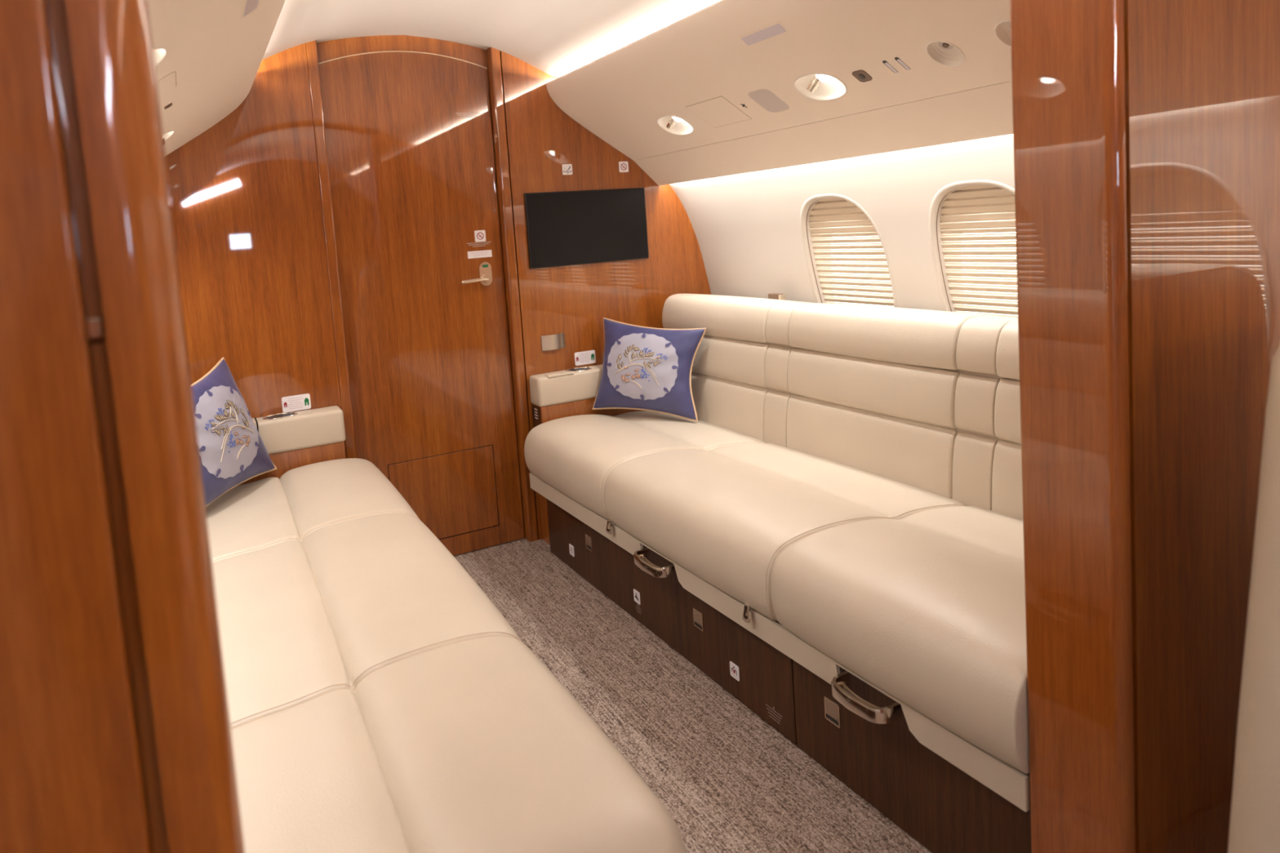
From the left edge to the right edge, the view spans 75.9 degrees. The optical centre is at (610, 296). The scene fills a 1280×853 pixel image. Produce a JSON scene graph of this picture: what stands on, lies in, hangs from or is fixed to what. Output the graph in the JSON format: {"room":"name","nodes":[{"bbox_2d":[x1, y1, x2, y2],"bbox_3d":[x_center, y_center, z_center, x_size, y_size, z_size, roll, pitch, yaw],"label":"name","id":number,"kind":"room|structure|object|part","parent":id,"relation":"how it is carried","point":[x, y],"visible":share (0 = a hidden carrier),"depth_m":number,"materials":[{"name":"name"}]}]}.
{"room":"aircraft cabin","nodes":[
{"label":"aircraft cabin","id":0,"kind":"room"},
{"bbox_2d":[165,35,711,542],"bbox_3d":[-0.657,0.006,2.934,2.560,1.920,0.092,-6,6,-27],"label":"wall","id":1,"kind":"structure","parent":0,"point":[251,193],"depth_m":2.72,"materials":[{"name":"brown wood"}]},
{"bbox_3d":[-0.727,-0.840,2.883,0.597,0.220,0.040,-6,6,-27],"label":"header panel","id":2,"kind":"part","parent":1,"relation":"part of","materials":[{"name":"brown wood"}]},
{"bbox_2d":[318,50,524,555],"bbox_3d":[-0.653,0.049,2.937,0.589,1.825,0.074,-6,6,-27],"label":"door","id":3,"kind":"structure","parent":1,"relation":"in","point":[409,134],"depth_m":2.93,"materials":[{"name":"brown wood"}]},
{"bbox_3d":[-0.605,0.728,3.000,0.387,0.308,0.008,-6,6,-27],"label":"kick panel","id":4,"kind":"part","parent":3,"relation":"part of","materials":[{"name":"brown wood"}]},
{"bbox_3d":[-0.490,-0.062,2.992,0.119,0.034,0.031,-6,6,-27],"label":"lever","id":5,"kind":"part","parent":3,"relation":"part of","materials":[{"name":"silver metal"}]},
{"bbox_3d":[-0.461,-0.086,3.025,0.047,0.088,0.008,-6,6,-27],"label":"handle plate","id":6,"kind":"part","parent":3,"relation":"part of","materials":[{"name":"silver metal"}]},
{"bbox_2d":[541,333,564,351],"bbox_3d":[-0.215,0.171,3.115,0.097,0.057,0.015,-7,6,-29],"label":"wall outlet","id":7,"kind":"object","parent":1,"relation":"attached to","point":[551,342],"visible":1,"depth_m":3.10,"materials":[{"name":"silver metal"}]},
{"bbox_2d":[524,187,648,268],"bbox_3d":[-0.083,-0.270,3.159,0.510,0.281,0.016,-6,6,-27],"label":"television","id":8,"kind":"object","parent":1,"relation":"attached to","point":[581,227],"visible":1,"depth_m":3.14,"materials":[{"name":"black plastic"}]},
{"bbox_3d":[0.061,-0.075,3.297,0.942,1.920,0.080,-6,6,-27],"label":"fixed panel","id":9,"kind":"part","parent":1,"relation":"part of","materials":[{"name":"brown wood"}]},
{"bbox_2d":[262,0,719,77],"bbox_3d":[0.257,-0.762,0.979,1.400,0.280,4.350,-6,6,-27],"label":"ceiling","id":10,"kind":"structure","parent":0,"point":[557,37],"depth_m":2.56,"materials":[{"name":"white plastic"}]},
{"bbox_2d":[0,0,1279,852],"bbox_3d":[0.354,0.102,0.980,2.580,1.930,0.147,-6,6,-27],"label":"wall","id":11,"kind":"structure","parent":0,"point":[1146,133],"depth_m":1.06,"materials":[{"name":"brown wood"}]},
{"bbox_3d":[0.640,0.070,1.126,0.045,1.930,0.147,-6,6,-27],"label":"post","id":12,"kind":"part","parent":11,"relation":"part of","materials":[{"name":"brown wood"}]},
{"bbox_2d":[453,537,932,852],"bbox_3d":[0.384,1.082,1.140,2.600,0.050,4.550,-6,6,-27],"label":"floor","id":13,"kind":"structure","parent":0,"point":[729,781],"depth_m":1.90,"materials":[{"name":"carpet"}]},
{"bbox_2d":[205,405,686,852],"bbox_3d":[-0.745,0.640,1.668,0.984,0.892,2.152,-6,6,-27],"label":"sofa","id":14,"kind":"object","parent":13,"relation":"on","point":[380,700],"visible":0.6,"depth_m":1.26,"materials":[{"name":"beige leather"}]},
{"bbox_2d":[191,357,276,506],"bbox_3d":[-1.139,0.394,2.349,0.150,0.389,0.430,-4,5,3],"label":"throw pillow","id":15,"kind":"object","parent":14,"relation":"on","point":[233,451],"visible":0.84,"depth_m":2.34,"materials":[{"name":"blue fabric"}]},
{"bbox_3d":[-1.138,0.448,2.600,0.557,0.110,0.096,-6,6,-27],"label":"armrest","id":16,"kind":"part","parent":14,"relation":"part of","materials":[{"name":"beige leather"}]},
{"bbox_2d":[205,457,419,563],"bbox_3d":[-0.921,0.646,2.298,0.670,0.193,0.647,-6,6,-27],"label":"seat cushion","id":17,"kind":"object","parent":14,"relation":"on","point":[301,497],"depth_m":2.24,"materials":[{"name":"beige leather"}]},
{"bbox_2d":[212,513,522,728],"bbox_3d":[-0.607,0.680,1.667,0.678,0.193,0.762,-6,6,-27],"label":"seat cushion","id":18,"kind":"object","parent":14,"relation":"on","point":[311,616],"depth_m":1.57,"materials":[{"name":"beige leather"}]},
{"bbox_2d":[231,635,686,852],"bbox_3d":[-0.298,0.713,1.049,0.685,0.193,0.619,-6,6,-27],"label":"seat cushion","id":19,"kind":"object","parent":14,"relation":"on","point":[455,744],"depth_m":1.08,"materials":[{"name":"beige leather"}]},
{"bbox_2d":[524,293,1031,852],"bbox_3d":[0.514,0.494,2.339,0.976,0.892,2.098,-6,6,-27],"label":"sofa","id":20,"kind":"object","parent":13,"relation":"on","point":[834,540],"visible":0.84,"depth_m":1.97,"materials":[{"name":"beige leather"}]},
{"bbox_3d":[-0.274,0.459,3.054,0.002,0.107,0.080,-6,6,-27],"label":"plate","id":21,"kind":"part","parent":20,"relation":"part of","materials":[{"name":"brown wood"}]},
{"bbox_3d":[-0.190,0.288,3.051,0.107,0.010,0.040,-6,6,-27],"label":"tray lid","id":22,"kind":"part","parent":20,"relation":"part of","materials":[{"name":"beige leather"}]},
{"bbox_3d":[-0.037,0.323,3.164,0.557,0.110,0.096,-6,6,-27],"label":"armrest","id":23,"kind":"part","parent":20,"relation":"part of","materials":[{"name":"beige leather"}]},
{"bbox_3d":[-0.002,0.675,2.401,0.022,0.040,0.024,-6,6,-27],"label":"release knob","id":24,"kind":"part","parent":20,"relation":"part of","materials":[{"name":"silver metal"}]},
{"bbox_2d":[524,410,764,519],"bbox_3d":[0.116,0.528,2.833,0.669,0.193,0.640,-6,6,-27],"label":"seat cushion","id":25,"kind":"object","parent":20,"relation":"on","point":[573,455],"depth_m":2.71,"materials":[{"name":"beige leather"}]},
{"bbox_2d":[591,317,706,422],"bbox_3d":[0.145,0.263,3.010,0.439,0.364,0.154,-1,6,29],"label":"throw pillow","id":26,"kind":"object","parent":20,"relation":"on","point":[645,368],"visible":1,"depth_m":2.96,"materials":[{"name":"blue fabric"}]},
{"bbox_3d":[0.111,0.711,2.188,0.060,0.025,0.150,-6,6,-27],"label":"handle","id":27,"kind":"part","parent":20,"relation":"part of","materials":[{"name":"silver metal"}]},
{"bbox_3d":[0.095,0.812,2.392,0.022,0.297,1.339,-7,6,-28],"label":"drawer","id":28,"kind":"part","parent":20,"relation":"part of","materials":[{"name":"brown wood"}]},
{"bbox_2d":[691,372,768,441],"bbox_3d":[0.396,0.382,2.990,0.142,0.236,0.645,-6,6,-27],"label":"lumbar cushion","id":29,"kind":"object","parent":20,"relation":"on","point":[736,403],"depth_m":2.82,"materials":[{"name":"beige leather"}]},
{"bbox_2d":[691,334,769,387],"bbox_3d":[0.399,0.208,2.982,0.138,0.172,0.645,-6,6,-27],"label":"cushion","id":30,"kind":"object","parent":20,"relation":"on","point":[720,361],"depth_m":2.82,"materials":[{"name":"beige leather"}]},
{"bbox_2d":[662,293,809,342],"bbox_3d":[0.468,0.061,3.010,0.292,0.140,0.645,-6,6,-27],"label":"cushion","id":31,"kind":"object","parent":20,"relation":"on","point":[725,318],"depth_m":2.88,"materials":[{"name":"beige leather"}]},
{"bbox_3d":[0.305,0.704,1.823,0.022,0.040,0.024,-6,6,-27],"label":"release knob","id":32,"kind":"part","parent":20,"relation":"part of","materials":[{"name":"silver metal"}]},
{"bbox_3d":[0.576,0.398,2.657,0.126,0.223,0.110,-6,6,-27],"label":"strap panel","id":33,"kind":"part","parent":20,"relation":"part of","materials":[{"name":"beige leather"}]},
{"bbox_3d":[0.579,0.225,2.650,0.121,0.159,0.110,-6,6,-27],"label":"strap panel","id":34,"kind":"part","parent":20,"relation":"part of","materials":[{"name":"beige leather"}]},
{"bbox_2d":[604,443,964,620],"bbox_3d":[0.448,0.559,2.217,0.678,0.193,0.759,-6,6,-27],"label":"seat cushion","id":35,"kind":"object","parent":20,"relation":"on","point":[725,515],"depth_m":2.07,"materials":[{"name":"beige leather"}]},
{"bbox_3d":[0.649,0.077,2.678,0.276,0.127,0.110,-6,6,-27],"label":"strap panel","id":36,"kind":"part","parent":20,"relation":"part of","materials":[{"name":"beige leather"}]},
{"bbox_3d":[0.465,0.745,1.520,0.061,0.025,0.137,-6,6,-27],"label":"handle","id":37,"kind":"part","parent":20,"relation":"part of","materials":[{"name":"silver metal"}]},
{"bbox_2d":[786,394,958,498],"bbox_3d":[0.751,0.414,2.337,0.144,0.236,0.620,-6,6,-27],"label":"lumbar cushion","id":38,"kind":"object","parent":20,"relation":"on","point":[913,449],"depth_m":2.24,"materials":[{"name":"beige leather"}]},
{"bbox_2d":[787,347,959,429],"bbox_3d":[0.754,0.241,2.329,0.139,0.172,0.620,-6,6,-27],"label":"cushion","id":39,"kind":"object","parent":20,"relation":"on","point":[886,389],"depth_m":2.25,"materials":[{"name":"beige leather"}]},
{"bbox_2d":[771,506,1029,773],"bbox_3d":[0.764,0.589,1.627,0.684,0.193,0.578,-6,6,-27],"label":"seat cushion","id":40,"kind":"object","parent":20,"relation":"on","point":[925,606],"depth_m":1.49,"materials":[{"name":"beige leather"}]},
{"bbox_2d":[788,302,1017,370],"bbox_3d":[0.825,0.093,2.358,0.295,0.140,0.620,-6,6,-27],"label":"cushion","id":41,"kind":"object","parent":20,"relation":"on","point":[877,337],"depth_m":2.25,"materials":[{"name":"beige leather"}]},
{"bbox_3d":[0.549,0.855,1.538,0.022,0.297,0.592,-7,6,-28],"label":"drawer","id":42,"kind":"part","parent":20,"relation":"part of","materials":[{"name":"brown wood"}]},
{"bbox_3d":[0.925,0.430,2.016,0.128,0.223,0.109,-6,6,-27],"label":"strap panel","id":43,"kind":"part","parent":20,"relation":"part of","materials":[{"name":"beige leather"}]},
{"bbox_3d":[0.928,0.257,2.009,0.122,0.159,0.109,-6,6,-27],"label":"strap panel","id":44,"kind":"part","parent":20,"relation":"part of","materials":[{"name":"beige leather"}]},
{"bbox_3d":[0.999,0.109,2.038,0.279,0.127,0.109,-6,6,-27],"label":"strap panel","id":45,"kind":"part","parent":20,"relation":"part of","materials":[{"name":"beige leather"}]},
{"bbox_2d":[991,439,1022,519],"bbox_3d":[1.074,0.444,1.743,0.143,0.236,0.512,-6,6,-27],"label":"lumbar cushion","id":46,"kind":"object","parent":20,"relation":"on","point":[1006,465],"depth_m":1.90,"materials":[{"name":"beige leather"}]},
{"bbox_2d":[995,319,1019,380],"bbox_3d":[1.149,0.123,1.765,0.297,0.140,0.512,-6,6,-27],"label":"cushion","id":47,"kind":"object","parent":20,"relation":"on","point":[1007,368],"depth_m":1.90,"materials":[{"name":"beige leather"}]},
{"bbox_2d":[994,377,1021,444],"bbox_3d":[1.077,0.270,1.736,0.138,0.172,0.512,-6,6,-27],"label":"cushion","id":48,"kind":"object","parent":20,"relation":"on","point":[1006,390],"depth_m":1.90,"materials":[{"name":"beige leather"}]},
{"bbox_2d":[1227,342,1279,852],"bbox_3d":[1.214,0.516,0.777,0.980,1.025,0.695,-6,6,-27],"label":"seat","id":49,"kind":"object","parent":13,"relation":"on","point":[1255,816],"visible":1,"depth_m":0.85,"materials":[{"name":"beige leather"}]},
{"bbox_2d":[669,133,1014,311],"bbox_3d":[1.359,0.262,1.574,0.315,1.372,4.300,-6,6,-27],"label":"wall","id":50,"kind":"structure","parent":0,"point":[746,226],"depth_m":2.61,"materials":[{"name":"white plastic"}]},
{"bbox_2d":[656,115,694,135],"bbox_3d":[0.217,-0.579,2.746,0.096,0.069,0.165,-6,6,-27],"label":"light","id":51,"kind":"object","parent":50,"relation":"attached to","point":[675,125],"visible":0.77,"depth_m":2.78,"materials":[{"name":"white plastic"}]},
{"bbox_2d":[685,95,751,128],"bbox_3d":[0.330,-0.567,2.518,0.106,0.068,0.201,-6,6,-27],"label":"access panel","id":52,"kind":"object","parent":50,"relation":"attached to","point":[717,112],"visible":1,"depth_m":2.51,"materials":[{"name":"beige plastic"}]},
{"bbox_2d":[738,21,788,47],"bbox_3d":[0.378,-0.649,2.022,0.032,0.028,0.162,-6,6,-27],"label":"lit sign","id":53,"kind":"object","parent":50,"relation":"attached to","point":[777,28],"visible":1,"depth_m":2.02,"materials":[{"name":"white plastic"}]},
{"bbox_2d":[747,88,790,112],"bbox_3d":[0.446,-0.553,2.305,0.093,0.059,0.100,-6,6,-27],"label":"speaker","id":54,"kind":"object","parent":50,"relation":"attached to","point":[767,99],"visible":1,"depth_m":2.30},
{"bbox_2d":[546,0,1013,185],"bbox_3d":[0.956,-0.529,1.296,0.468,0.403,4.250,-6,6,-27],"label":"ceiling panel","id":55,"kind":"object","parent":50,"relation":"attached to","point":[620,96],"depth_m":2.15,"materials":[{"name":"beige plastic"}]},
{"bbox_3d":[1.122,-0.412,1.388,0.116,0.132,4.250,-6,6,-27],"label":"panel","id":56,"kind":"part","parent":55,"relation":"part of","materials":[{"name":"beige plastic"}]},
{"bbox_2d":[793,72,848,101],"bbox_3d":[0.542,-0.546,2.119,0.096,0.069,0.165,-6,6,-27],"label":"light","id":57,"kind":"object","parent":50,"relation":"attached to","point":[822,86],"visible":0.89,"depth_m":2.14,"materials":[{"name":"white plastic"}]},
{"bbox_2d":[800,193,897,306],"bbox_3d":[0.783,-0.082,2.690,0.186,0.534,0.400,-6,6,-27],"label":"window","id":58,"kind":"structure","parent":50,"relation":"in","point":[860,275],"depth_m":2.70,"materials":[{"name":"beige plastic"}]},
{"bbox_3d":[0.864,-0.091,2.731,0.005,0.534,0.400,-6,6,-27],"label":"pane","id":59,"kind":"part","parent":58,"relation":"part of","materials":[{"name":"white plastic"}]},
{"bbox_2d":[852,70,871,82],"bbox_3d":[0.611,-0.536,1.987,0.037,0.025,0.040,-6,6,-27],"label":"jack","id":60,"kind":"object","parent":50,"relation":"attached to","point":[862,76],"visible":1,"depth_m":1.99,"materials":[{"name":"brown plastic"}]},
{"bbox_2d":[857,74,865,79],"bbox_3d":[0.610,-0.535,1.987,0.017,0.012,0.015,-6,6,-27],"label":"socket","id":61,"kind":"object","parent":60,"relation":"attached to","point":[860,76],"depth_m":1.99,"materials":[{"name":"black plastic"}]},
{"bbox_2d":[882,60,897,73],"bbox_3d":[0.650,-0.534,1.902,0.043,0.029,0.011,-6,6,-27],"label":"vent slot","id":62,"kind":"object","parent":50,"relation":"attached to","point":[885,62],"visible":1,"depth_m":1.90,"materials":[{"name":"black plastic"}]},
{"bbox_2d":[894,57,910,70],"bbox_3d":[0.667,-0.533,1.870,0.043,0.029,0.011,-6,6,-27],"label":"vent slot","id":63,"kind":"object","parent":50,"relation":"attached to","point":[905,66],"visible":1,"depth_m":1.87,"materials":[{"name":"black plastic"}]},
{"bbox_2d":[925,40,965,66],"bbox_3d":[0.723,-0.531,1.767,0.080,0.063,0.078,-6,6,-27],"label":"air vent","id":64,"kind":"object","parent":50,"relation":"attached to","point":[944,52],"visible":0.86,"depth_m":1.79,"materials":[{"name":"white plastic"}]},
{"bbox_2d":[928,179,1017,317],"bbox_3d":[1.035,-0.057,2.205,0.186,0.534,0.400,-6,6,-27],"label":"window","id":65,"kind":"structure","parent":50,"relation":"in","point":[984,214],"depth_m":2.25,"materials":[{"name":"beige plastic"}]},
{"bbox_3d":[1.115,-0.066,2.246,0.005,0.534,0.400,-6,6,-27],"label":"pane","id":66,"kind":"part","parent":65,"relation":"part of","materials":[{"name":"white plastic"}]},
{"bbox_2d":[994,19,1011,47],"bbox_3d":[0.801,-0.523,1.616,0.080,0.063,0.078,-6,6,-27],"label":"air vent","id":67,"kind":"object","parent":50,"relation":"attached to","point":[1002,28],"visible":0.22,"depth_m":1.64,"materials":[{"name":"white plastic"}]},
{"bbox_3d":[-0.665,0.491,0.538,0.315,1.372,4.300,-6,6,-27],"label":"wall","id":68,"kind":"structure","parent":0,"visible":0},
{"bbox_2d":[153,46,167,66],"bbox_3d":[-0.734,-0.363,1.276,0.082,0.062,0.141,-6,6,-27],"label":"light","id":69,"kind":"object","parent":68,"relation":"attached to","point":[160,52],"visible":0.11,"depth_m":1.31,"materials":[{"name":"white plastic"}]},
{"bbox_2d":[156,71,177,97],"bbox_3d":[-0.845,-0.386,1.527,0.069,0.045,0.166,-6,6,-27],"label":"speaker","id":70,"kind":"object","parent":68,"relation":"attached to","point":[167,83],"visible":0.48,"depth_m":1.52},
{"bbox_2d":[164,102,172,109],"bbox_3d":[-0.942,-0.407,1.746,0.017,0.012,0.026,-6,6,-27],"label":"jack","id":71,"kind":"object","parent":68,"relation":"attached to","point":[171,104],"visible":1,"depth_m":1.74,"materials":[{"name":"brown plastic"}]},
{"bbox_2d":[163,129,174,143],"bbox_3d":[-1.168,-0.407,2.114,0.082,0.062,0.141,-6,6,-27],"label":"light","id":72,"kind":"object","parent":68,"relation":"attached to","point":[166,135],"visible":0.09,"depth_m":2.16,"materials":[{"name":"white plastic"}]},
{"bbox_2d":[147,0,284,155],"bbox_3d":[-0.653,-0.410,1.202,0.468,0.403,2.950,-6,6,-27],"label":"overhead panel","id":73,"kind":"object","parent":68,"relation":"attached to","point":[216,55],"depth_m":1.60,"materials":[{"name":"smooth cream plastic"}]},
{"bbox_2d":[240,0,260,18],"bbox_3d":[-0.602,-0.494,1.371,0.035,0.028,0.122,-6,6,-27],"label":"lit sign","id":74,"kind":"object","parent":68,"relation":"attached to","point":[249,6],"visible":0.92,"depth_m":1.38,"materials":[{"name":"white plastic"}]}
]}

